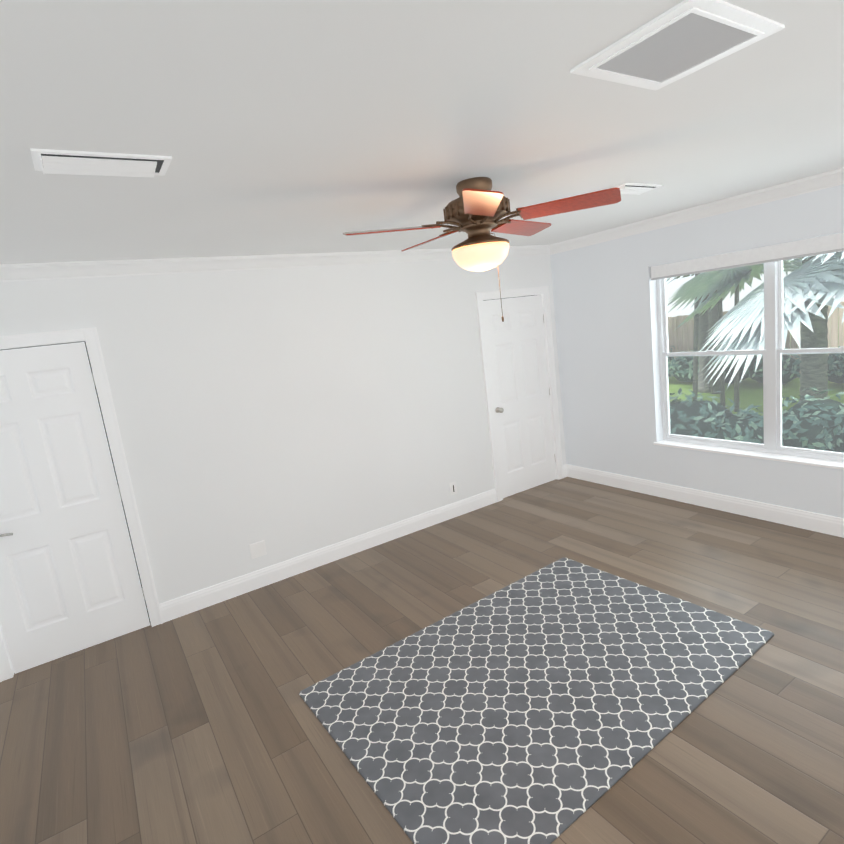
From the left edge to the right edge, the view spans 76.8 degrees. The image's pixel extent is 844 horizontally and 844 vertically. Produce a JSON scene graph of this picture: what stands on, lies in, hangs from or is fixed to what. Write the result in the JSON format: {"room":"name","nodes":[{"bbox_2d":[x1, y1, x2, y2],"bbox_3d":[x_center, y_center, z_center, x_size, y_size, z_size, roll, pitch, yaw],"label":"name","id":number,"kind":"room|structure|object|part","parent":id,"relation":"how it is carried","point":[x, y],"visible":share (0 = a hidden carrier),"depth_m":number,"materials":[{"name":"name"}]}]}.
{"room":"empty bedroom","nodes":[
{"label":"empty bedroom","id":0,"kind":"room"},
{"bbox_2d":[0,255,565,621],"bbox_3d":[-0.737,-0.109,4.554,5.650,2.520,0.220,-13,12,-31],"label":"wall","id":1,"kind":"structure","parent":0,"point":[284,414],"depth_m":4.20,"materials":[{"name":"paint"}]},
{"bbox_2d":[0,342,149,673],"bbox_3d":[-2.392,0.549,3.426,0.798,2.026,0.096,-13,12,-31],"label":"door","id":2,"kind":"structure","parent":1,"relation":"in","point":[70,583],"depth_m":3.46,"materials":[{"name":"white wood"}]},
{"bbox_2d":[0,328,162,681],"bbox_3d":[-2.410,0.510,3.433,0.952,2.111,0.094,-13,12,-31],"label":"door frame","id":3,"kind":"structure","parent":1,"relation":"attached to","point":[89,337],"depth_m":3.54,"materials":[{"name":"white wood"}]},
{"bbox_2d":[249,540,266,558],"bbox_3d":[-1.286,1.005,4.175,0.116,0.116,0.007,-13,12,-31],"label":"electrical outlet","id":4,"kind":"object","parent":1,"relation":"attached to","point":[257,549],"visible":1,"depth_m":4.17,"materials":[{"name":"white plastic"}]},
{"bbox_2d":[0,245,551,281],"bbox_3d":[-0.806,-1.283,4.219,5.210,0.092,0.070,-13,12,-31],"label":"crown molding","id":5,"kind":"structure","parent":1,"relation":"attached to","point":[94,269],"depth_m":3.81,"materials":[{"name":"paint"}]},
{"bbox_2d":[159,489,496,622],"bbox_3d":[-0.557,1.070,4.645,3.180,0.140,0.016,-13,12,-31],"label":"baseboard","id":6,"kind":"structure","parent":1,"relation":"attached to","point":[269,575],"depth_m":4.43,"materials":[{"name":"white wood"}]},
{"bbox_2d":[450,482,456,494],"bbox_3d":[0.306,0.649,5.165,0.072,0.116,0.007,-13,12,-31],"label":"electrical outlet","id":7,"kind":"object","parent":1,"relation":"attached to","point":[453,488],"visible":1,"depth_m":5.16,"materials":[{"name":"white plastic"}]},
{"bbox_2d":[483,295,555,497],"bbox_3d":[1.053,-0.263,5.555,0.818,2.026,0.111,-13,12,-31],"label":"door","id":8,"kind":"structure","parent":1,"relation":"in","point":[519,373],"depth_m":5.56,"materials":[{"name":"white wood"}]},
{"bbox_2d":[475,286,563,501],"bbox_3d":[1.031,-0.302,5.569,0.972,2.111,0.094,-13,12,-31],"label":"door frame","id":9,"kind":"structure","parent":1,"relation":"attached to","point":[543,291],"depth_m":5.45,"materials":[{"name":"white wood"}]},
{"bbox_2d":[0,477,843,843],"bbox_3d":[0.746,1.398,2.740,5.650,0.150,5.110,-13,12,-31],"label":"floor","id":10,"kind":"structure","parent":0,"point":[202,727],"depth_m":2.80,"materials":[{"name":"brown wood"}]},
{"bbox_2d":[299,557,773,843],"bbox_3d":[0.620,1.306,2.878,2.160,0.011,1.450,-14,12,-33],"label":"mat","id":11,"kind":"object","parent":10,"relation":"on","point":[550,703],"visible":1,"depth_m":2.62,"materials":[{"name":"grey fabric"}]},
{"bbox_2d":[0,0,843,263],"bbox_3d":[0.417,-1.234,2.267,5.650,0.200,5.110,-13,12,-31],"label":"ceiling","id":12,"kind":"structure","parent":0,"point":[273,127],"depth_m":1.74,"materials":[{"name":"paint"}]},
{"bbox_2d":[30,148,171,176],"bbox_3d":[-1.050,-0.845,1.761,0.390,0.024,0.185,-13,12,-31],"label":"ceiling vent","id":13,"kind":"object","parent":12,"relation":"in","point":[79,162],"visible":0.96,"depth_m":1.74,"materials":[{"name":"white metal"}]},
{"bbox_2d":[343,177,620,321],"bbox_3d":[0.274,-0.839,2.702,1.297,0.690,1.243,-13,12,-31],"label":"ceiling fan","id":14,"kind":"object","parent":12,"relation":"hanging from","point":[477,210],"visible":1,"depth_m":2.54,"materials":[{"name":"brown metal"}]},
{"bbox_3d":[0.298,-0.813,2.667,0.286,0.116,0.286,-13,12,-31],"label":"lamp shade","id":15,"kind":"part","parent":14,"relation":"part of","materials":[{"name":"beige glass"}]},
{"bbox_3d":[0.376,-0.723,2.679,0.029,0.446,0.024,-13,12,-31],"label":"cord","id":16,"kind":"part","parent":14,"relation":"part of","materials":[{"name":"brown metal"}]},
{"bbox_2d":[609,183,662,194],"bbox_3d":[1.270,-1.393,3.201,0.360,0.024,0.160,-13,12,-31],"label":"ceiling vent","id":17,"kind":"object","parent":12,"relation":"in","point":[632,188],"visible":0.69,"depth_m":3.18,"materials":[{"name":"white metal"}]},
{"bbox_2d":[570,0,784,89],"bbox_3d":[0.688,-1.014,1.454,0.400,0.011,0.375,-13,12,-31],"label":"ceiling vent","id":18,"kind":"object","parent":12,"relation":"in","point":[681,40],"visible":1,"depth_m":1.42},
{"bbox_2d":[550,184,843,517],"bbox_3d":[2.904,-0.431,3.817,0.220,2.520,4.890,-13,12,-31],"label":"wall","id":19,"kind":"structure","parent":0,"point":[605,304],"depth_m":4.93,"materials":[{"name":"paint"}]},
{"bbox_2d":[548,167,843,253],"bbox_3d":[2.573,-1.598,3.625,0.070,0.092,4.500,-13,12,-31],"label":"crown molding","id":20,"kind":"structure","parent":19,"relation":"attached to","point":[832,178],"depth_m":4.11,"materials":[{"name":"paint"}]},
{"bbox_2d":[563,464,843,537],"bbox_3d":[2.882,0.745,4.068,0.020,0.140,4.640,-13,12,-31],"label":"baseboard","id":21,"kind":"structure","parent":19,"relation":"attached to","point":[816,522],"depth_m":4.57,"materials":[{"name":"white wood"}]},
{"bbox_2d":[654,440,843,469],"bbox_3d":[2.741,0.276,4.212,0.122,0.020,1.930,-13,12,-31],"label":"window sill","id":22,"kind":"structure","parent":19,"relation":"attached to","point":[791,459],"depth_m":4.26,"materials":[{"name":"white wood"}]},
{"bbox_2d":[656,251,843,461],"bbox_3d":[2.673,-0.522,4.088,0.151,1.600,1.891,-13,12,-31],"label":"window","id":23,"kind":"structure","parent":19,"relation":"in","point":[774,350],"depth_m":4.17,"materials":[{"name":"plastic"}]},
{"bbox_2d":[650,232,843,280],"bbox_3d":[2.558,-1.238,3.944,0.088,0.120,1.874,-13,12,-31],"label":"window blind","id":24,"kind":"object","parent":23,"relation":"attached to","point":[832,243],"visible":1,"depth_m":3.98,"materials":[{"name":"fabric"}]},
{"label":"outside","id":25,"kind":"structure","parent":0,"visible":0},
{"bbox_2d":[668,307,843,415],"bbox_3d":[19.655,-2.811,14.604,39.780,0.100,64.000,-13,12,-31],"label":"lawn","id":26,"kind":"structure","parent":25,"point":[751,394],"depth_m":10.89,"materials":[{"name":"green plant"}]},
{"bbox_2d":[666,251,843,452],"bbox_3d":[7.582,-4.686,11.456,15.256,7.646,40.067,-13,12,-31],"label":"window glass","id":27,"kind":"object","parent":26,"relation":"on","point":[821,333],"depth_m":7.04,"materials":[{"name":"clear glass"}]}
]}

